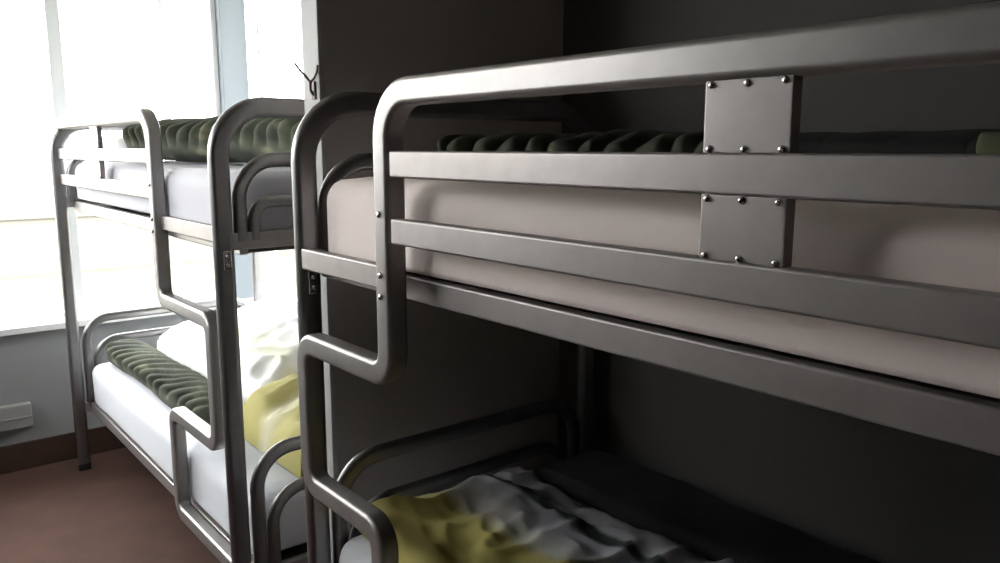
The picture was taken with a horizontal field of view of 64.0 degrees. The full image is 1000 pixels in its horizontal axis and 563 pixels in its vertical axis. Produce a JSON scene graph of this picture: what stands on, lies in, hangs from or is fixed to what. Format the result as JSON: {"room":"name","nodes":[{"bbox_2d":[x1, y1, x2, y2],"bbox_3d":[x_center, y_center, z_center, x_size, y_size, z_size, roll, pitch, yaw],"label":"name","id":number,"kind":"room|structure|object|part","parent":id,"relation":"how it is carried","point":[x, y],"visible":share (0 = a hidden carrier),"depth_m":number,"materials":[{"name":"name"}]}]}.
{"room":"dormitory","nodes":[
{"label":"dormitory","id":0,"kind":"room"},
{"bbox_2d":[0,447,220,562],"bbox_3d":[-0.334,1.405,1.301,3.115,0.100,7.250,-8,12,-39],"label":"floor","id":1,"kind":"structure","parent":0,"point":[115,510],"depth_m":3.41,"materials":[{"name":"red carpet"}]},
{"bbox_2d":[49,97,307,562],"bbox_3d":[-1.027,0.169,3.278,0.975,1.684,2.077,-8,12,-39],"label":"bunk bed","id":2,"kind":"object","parent":1,"relation":"on","point":[242,235],"visible":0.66,"depth_m":2.47,"materials":[{"name":"grey metal"}]},
{"bbox_3d":[-1.673,-0.413,3.981,0.879,0.047,0.024,-8,12,-39],"label":"cross rail","id":3,"kind":"part","parent":2,"relation":"part of","materials":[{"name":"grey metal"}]},
{"bbox_3d":[-1.673,0.564,4.144,0.879,0.047,0.024,-8,12,-39],"label":"cross rail","id":4,"kind":"part","parent":2,"relation":"part of","materials":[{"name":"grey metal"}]},
{"bbox_3d":[-1.579,-0.563,3.129,0.018,0.086,0.108,-8,12,-39],"label":"connector plate","id":5,"kind":"part","parent":2,"relation":"part of","materials":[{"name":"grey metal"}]},
{"bbox_3d":[-1.579,-0.441,3.150,0.018,0.071,0.108,-8,12,-39],"label":"connector plate","id":6,"kind":"part","parent":2,"relation":"part of","materials":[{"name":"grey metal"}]},
{"bbox_3d":[-1.580,-0.498,3.141,0.024,0.047,1.365,-8,12,-39],"label":"guard rail","id":7,"kind":"part","parent":2,"relation":"part of","materials":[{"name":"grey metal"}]},
{"bbox_3d":[-1.580,-0.384,3.160,0.024,0.047,1.365,-8,12,-39],"label":"guard rail","id":8,"kind":"part","parent":2,"relation":"part of","materials":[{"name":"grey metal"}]},
{"bbox_3d":[-1.371,0.072,2.991,0.044,1.388,2.005,-8,12,-39],"label":"ladder rail","id":9,"kind":"part","parent":2,"relation":"part of","materials":[{"name":"grey metal"}]},
{"bbox_3d":[-1.673,0.029,4.054,0.974,1.664,0.034,-8,12,-39],"label":"frame","id":10,"kind":"part","parent":2,"relation":"part of","materials":[{"name":"grey metal"}]},
{"bbox_3d":[-1.338,-0.225,2.960,0.024,0.047,2.006,-8,12,-39],"label":"rail","id":11,"kind":"part","parent":2,"relation":"part of","materials":[{"name":"grey metal"}]},
{"bbox_3d":[-1.338,0.735,3.120,0.024,0.047,2.006,-8,12,-39],"label":"rail","id":12,"kind":"part","parent":2,"relation":"part of","materials":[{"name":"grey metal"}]},
{"bbox_2d":[75,161,293,230],"bbox_3d":[-1.023,-0.383,3.194,0.837,0.178,1.971,-8,12,-39],"label":"mattress","id":13,"kind":"object","parent":2,"relation":"on","point":[186,183],"visible":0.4,"depth_m":2.51,"materials":[{"name":"white fabric"}]},
{"bbox_2d":[102,136,127,148],"bbox_3d":[-1.506,-0.637,3.803,0.702,0.112,0.334,-8,12,-39],"label":"pillow","id":14,"kind":"object","parent":13,"relation":"on","point":[109,142],"visible":0.09,"depth_m":3.51,"materials":[{"name":"white fabric"}]},
{"bbox_2d":[122,116,301,162],"bbox_3d":[-0.980,-0.537,3.021,1.460,0.176,0.410,9,13,42],"label":"blanket","id":15,"kind":"object","parent":13,"relation":"on","point":[183,139],"visible":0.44,"depth_m":2.85,"materials":[{"name":"green fabric"}]},
{"bbox_3d":[-0.915,-0.157,2.408,0.024,0.047,0.595,-8,12,-39],"label":"rail","id":16,"kind":"part","parent":2,"relation":"part of","materials":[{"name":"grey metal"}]},
{"bbox_2d":[92,362,306,554],"bbox_3d":[-1.022,0.566,3.353,0.837,0.198,1.972,-8,12,-39],"label":"mattress","id":17,"kind":"object","parent":2,"relation":"on","point":[134,407],"visible":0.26,"depth_m":2.76,"materials":[{"name":"white fabric"}]},
{"bbox_2d":[106,339,209,424],"bbox_3d":[-1.416,0.398,3.372,0.185,0.120,1.280,-8,12,-40],"label":"blanket","id":18,"kind":"object","parent":17,"relation":"on","point":[175,384],"visible":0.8,"depth_m":3.28,"materials":[{"name":"green fabric"}]},
{"bbox_2d":[157,298,298,404],"bbox_3d":[-1.091,0.275,3.615,0.540,0.280,1.270,-8,12,-39],"label":"pillow","id":19,"kind":"object","parent":17,"relation":"on","point":[268,331],"visible":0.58,"depth_m":3.51,"materials":[{"name":"white fabric"}]},
{"bbox_2d":[243,373,303,477],"bbox_3d":[-0.531,0.443,2.850,0.645,0.200,0.530,-8,12,-39],"label":"blanket","id":20,"kind":"object","parent":17,"relation":"on","point":[271,415],"visible":0.19,"depth_m":2.72,"materials":[{"name":"yellow fabric"}]},
{"bbox_3d":[-0.387,0.288,2.505,0.974,1.664,0.034,-8,12,-39],"label":"frame","id":21,"kind":"part","parent":2,"relation":"part of","materials":[{"name":"grey metal"}]},
{"bbox_3d":[-0.387,-0.153,2.431,0.879,0.047,0.024,-8,12,-39],"label":"cross rail","id":22,"kind":"part","parent":2,"relation":"part of","materials":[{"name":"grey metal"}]},
{"bbox_3d":[-0.387,0.823,2.595,0.879,0.047,0.024,-8,12,-39],"label":"cross rail","id":23,"kind":"part","parent":2,"relation":"part of","materials":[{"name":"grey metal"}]},
{"bbox_2d":[291,1,999,562],"bbox_3d":[0.550,0.491,1.377,0.978,1.676,2.078,-8,12,-39],"label":"bunk bed","id":24,"kind":"object","parent":1,"relation":"on","point":[750,174],"visible":0.81,"depth_m":0.97,"materials":[{"name":"grey metal"}]},
{"bbox_3d":[-0.317,-0.029,1.643,0.024,0.047,0.354,-8,12,-39],"label":"rail","id":25,"kind":"part","parent":24,"relation":"part of","materials":[{"name":"grey metal"}]},
{"bbox_3d":[-0.087,0.350,2.161,0.953,1.656,0.034,-8,12,-39],"label":"frame","id":26,"kind":"part","parent":24,"relation":"part of","materials":[{"name":"grey metal"}]},
{"bbox_2d":[339,498,631,562],"bbox_3d":[0.549,0.785,1.435,0.848,0.194,1.988,-8,12,-39],"label":"mattress","id":27,"kind":"object","parent":24,"relation":"on","point":[357,549],"visible":0.14,"depth_m":1.88,"materials":[{"name":"white fabric"}]},
{"bbox_2d":[358,466,736,562],"bbox_3d":[0.210,0.599,1.628,0.550,0.102,1.173,-8,12,-39],"label":"duvet","id":28,"kind":"object","parent":27,"relation":"on","point":[509,515],"visible":0.98,"depth_m":1.78,"materials":[{"name":"fabric"}]},
{"bbox_2d":[533,451,879,562],"bbox_3d":[0.738,0.625,1.634,0.243,0.048,1.800,-8,12,-39],"label":"blanket","id":29,"kind":"object","parent":27,"relation":"on","point":[715,529],"visible":0.94,"depth_m":1.94,"materials":[{"name":"black fabric"}]},
{"bbox_3d":[0.242,0.094,1.055,0.024,0.047,2.016,-8,12,-39],"label":"rail","id":30,"kind":"part","parent":24,"relation":"part of","materials":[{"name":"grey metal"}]},
{"bbox_2d":[327,176,999,398],"bbox_3d":[0.549,-0.063,1.293,0.847,0.183,1.989,-8,12,-39],"label":"mattress","id":31,"kind":"object","parent":24,"relation":"on","point":[954,247],"visible":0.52,"depth_m":0.99,"materials":[{"name":"white fabric"}]},
{"bbox_2d":[437,129,703,151],"bbox_3d":[0.205,-0.289,1.780,0.689,0.096,0.295,4,10,23],"label":"blanket","id":32,"kind":"object","parent":31,"relation":"on","point":[619,140],"visible":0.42,"depth_m":1.68,"materials":[{"name":"green fabric"}]},
{"bbox_2d":[798,129,999,153],"bbox_3d":[0.701,-0.223,1.416,0.288,0.086,0.410,-8,12,-39],"label":"blanket","id":33,"kind":"object","parent":31,"relation":"on","point":[962,141],"visible":0.34,"depth_m":1.30,"materials":[{"name":"black fabric"}]},
{"bbox_2d":[976,132,999,153],"bbox_3d":[0.992,-0.147,0.957,0.492,0.086,0.648,-8,12,-39],"label":"pillow","id":34,"kind":"object","parent":31,"relation":"on","point":[987,142],"visible":0.5,"depth_m":1.03,"materials":[{"name":"green fabric"}]},
{"bbox_3d":[0.321,-0.106,0.807,0.024,0.047,1.600,-8,12,-39],"label":"guard rail","id":35,"kind":"part","parent":24,"relation":"part of","materials":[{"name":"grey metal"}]},
{"bbox_3d":[0.321,0.012,0.827,0.024,0.047,1.600,-8,12,-39],"label":"guard rail","id":36,"kind":"part","parent":24,"relation":"part of","materials":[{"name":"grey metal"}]},
{"bbox_3d":[0.270,-0.058,0.880,0.018,0.074,0.108,-8,12,-39],"label":"connector plate","id":37,"kind":"part","parent":24,"relation":"part of","materials":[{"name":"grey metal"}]},
{"bbox_3d":[0.270,-0.177,0.860,0.018,0.080,0.108,-8,12,-39],"label":"connector plate","id":38,"kind":"part","parent":24,"relation":"part of","materials":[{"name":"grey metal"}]},
{"bbox_2d":[0,0,268,446],"bbox_3d":[-2.410,-0.446,3.723,2.915,2.750,0.250,-8,12,-39],"label":"wall","id":39,"kind":"structure","parent":0,"point":[34,367],"depth_m":3.98,"materials":[{"name":"grey paint"}]},
{"bbox_2d":[0,401,32,432],"bbox_3d":[-2.488,0.671,3.714,0.550,0.120,0.051,-8,12,-39],"label":"electrical outlet","id":40,"kind":"object","parent":39,"relation":"attached to","point":[18,415],"depth_m":3.83,"materials":[{"name":"grey plastic"}]},
{"bbox_2d":[0,426,125,474],"bbox_3d":[-2.434,0.865,3.812,2.715,0.135,0.018,-8,12,-39],"label":"baseboard","id":41,"kind":"structure","parent":39,"relation":"attached to","point":[58,448],"depth_m":3.97,"materials":[{"name":"brown wood"}]},
{"bbox_2d":[0,0,220,325],"bbox_3d":[-2.500,-0.701,3.612,2.490,1.870,0.060,-8,12,-39],"label":"window","id":42,"kind":"structure","parent":39,"relation":"attached to","point":[50,8],"depth_m":4.07,"materials":[{"name":"white paint"}]},
{"bbox_2d":[322,0,563,536],"bbox_3d":[-0.147,-0.211,2.323,0.811,2.750,0.085,-8,12,-39],"label":"wall partition","id":43,"kind":"structure","parent":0,"point":[460,367],"depth_m":2.26,"materials":[{"name":"paint"}]},
{"bbox_2d":[293,62,318,99],"bbox_3d":[-0.472,-0.496,1.980,0.067,0.090,0.034,2,10,12],"label":"coat hook","id":44,"kind":"object","parent":43,"relation":"attached to","point":[312,84],"visible":1,"depth_m":1.98,"materials":[{"name":"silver metal"}]},
{"bbox_2d":[300,0,338,562],"bbox_3d":[-0.467,-0.168,2.065,0.016,2.750,0.089,-8,12,-39],"label":"trim","id":45,"kind":"structure","parent":43,"relation":"attached to","point":[311,10],"depth_m":2.02,"materials":[{"name":"grey paint"}]},
{"bbox_2d":[558,0,999,562],"bbox_3d":[1.590,0.007,1.017,0.200,2.750,4.337,-8,12,-39],"label":"wall","id":46,"kind":"structure","parent":0,"point":[877,492],"depth_m":1.95,"materials":[{"name":"grey paint"}]},
{"bbox_3d":[-0.548,-0.424,3.593,0.200,2.750,2.413,-8,12,-39],"label":"wall","id":47,"kind":"structure","parent":0,"visible":0},
{"bbox_2d":[264,297,279,303],"bbox_3d":[-0.599,0.259,3.639,0.085,0.032,2.353,-8,12,-39],"label":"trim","id":48,"kind":"structure","parent":47,"relation":"attached to","point":[269,299],"depth_m":4.46,"materials":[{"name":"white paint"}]},
{"bbox_2d":[255,0,296,303],"bbox_3d":[-1.023,-0.781,4.091,0.060,1.870,0.840,-8,12,-39],"label":"window","id":49,"kind":"structure","parent":47,"relation":"in","point":[261,6],"depth_m":4.34,"materials":[{"name":"white paint"}]},
{"label":"outside","id":50,"kind":"structure","parent":0,"visible":0},
{"bbox_2d":[0,171,296,317],"bbox_3d":[-4.929,-1.775,21.817,100.000,0.100,100.000,-8,12,-39],"label":"ground","id":51,"kind":"structure","parent":50,"point":[19,191],"depth_m":11.07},
{"bbox_2d":[0,211,294,277],"bbox_3d":[-5.218,-0.753,12.741,36.000,0.880,0.330,-8,12,-39],"label":"wall","id":52,"kind":"structure","parent":51,"relation":"on","point":[28,240],"depth_m":11.81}
]}

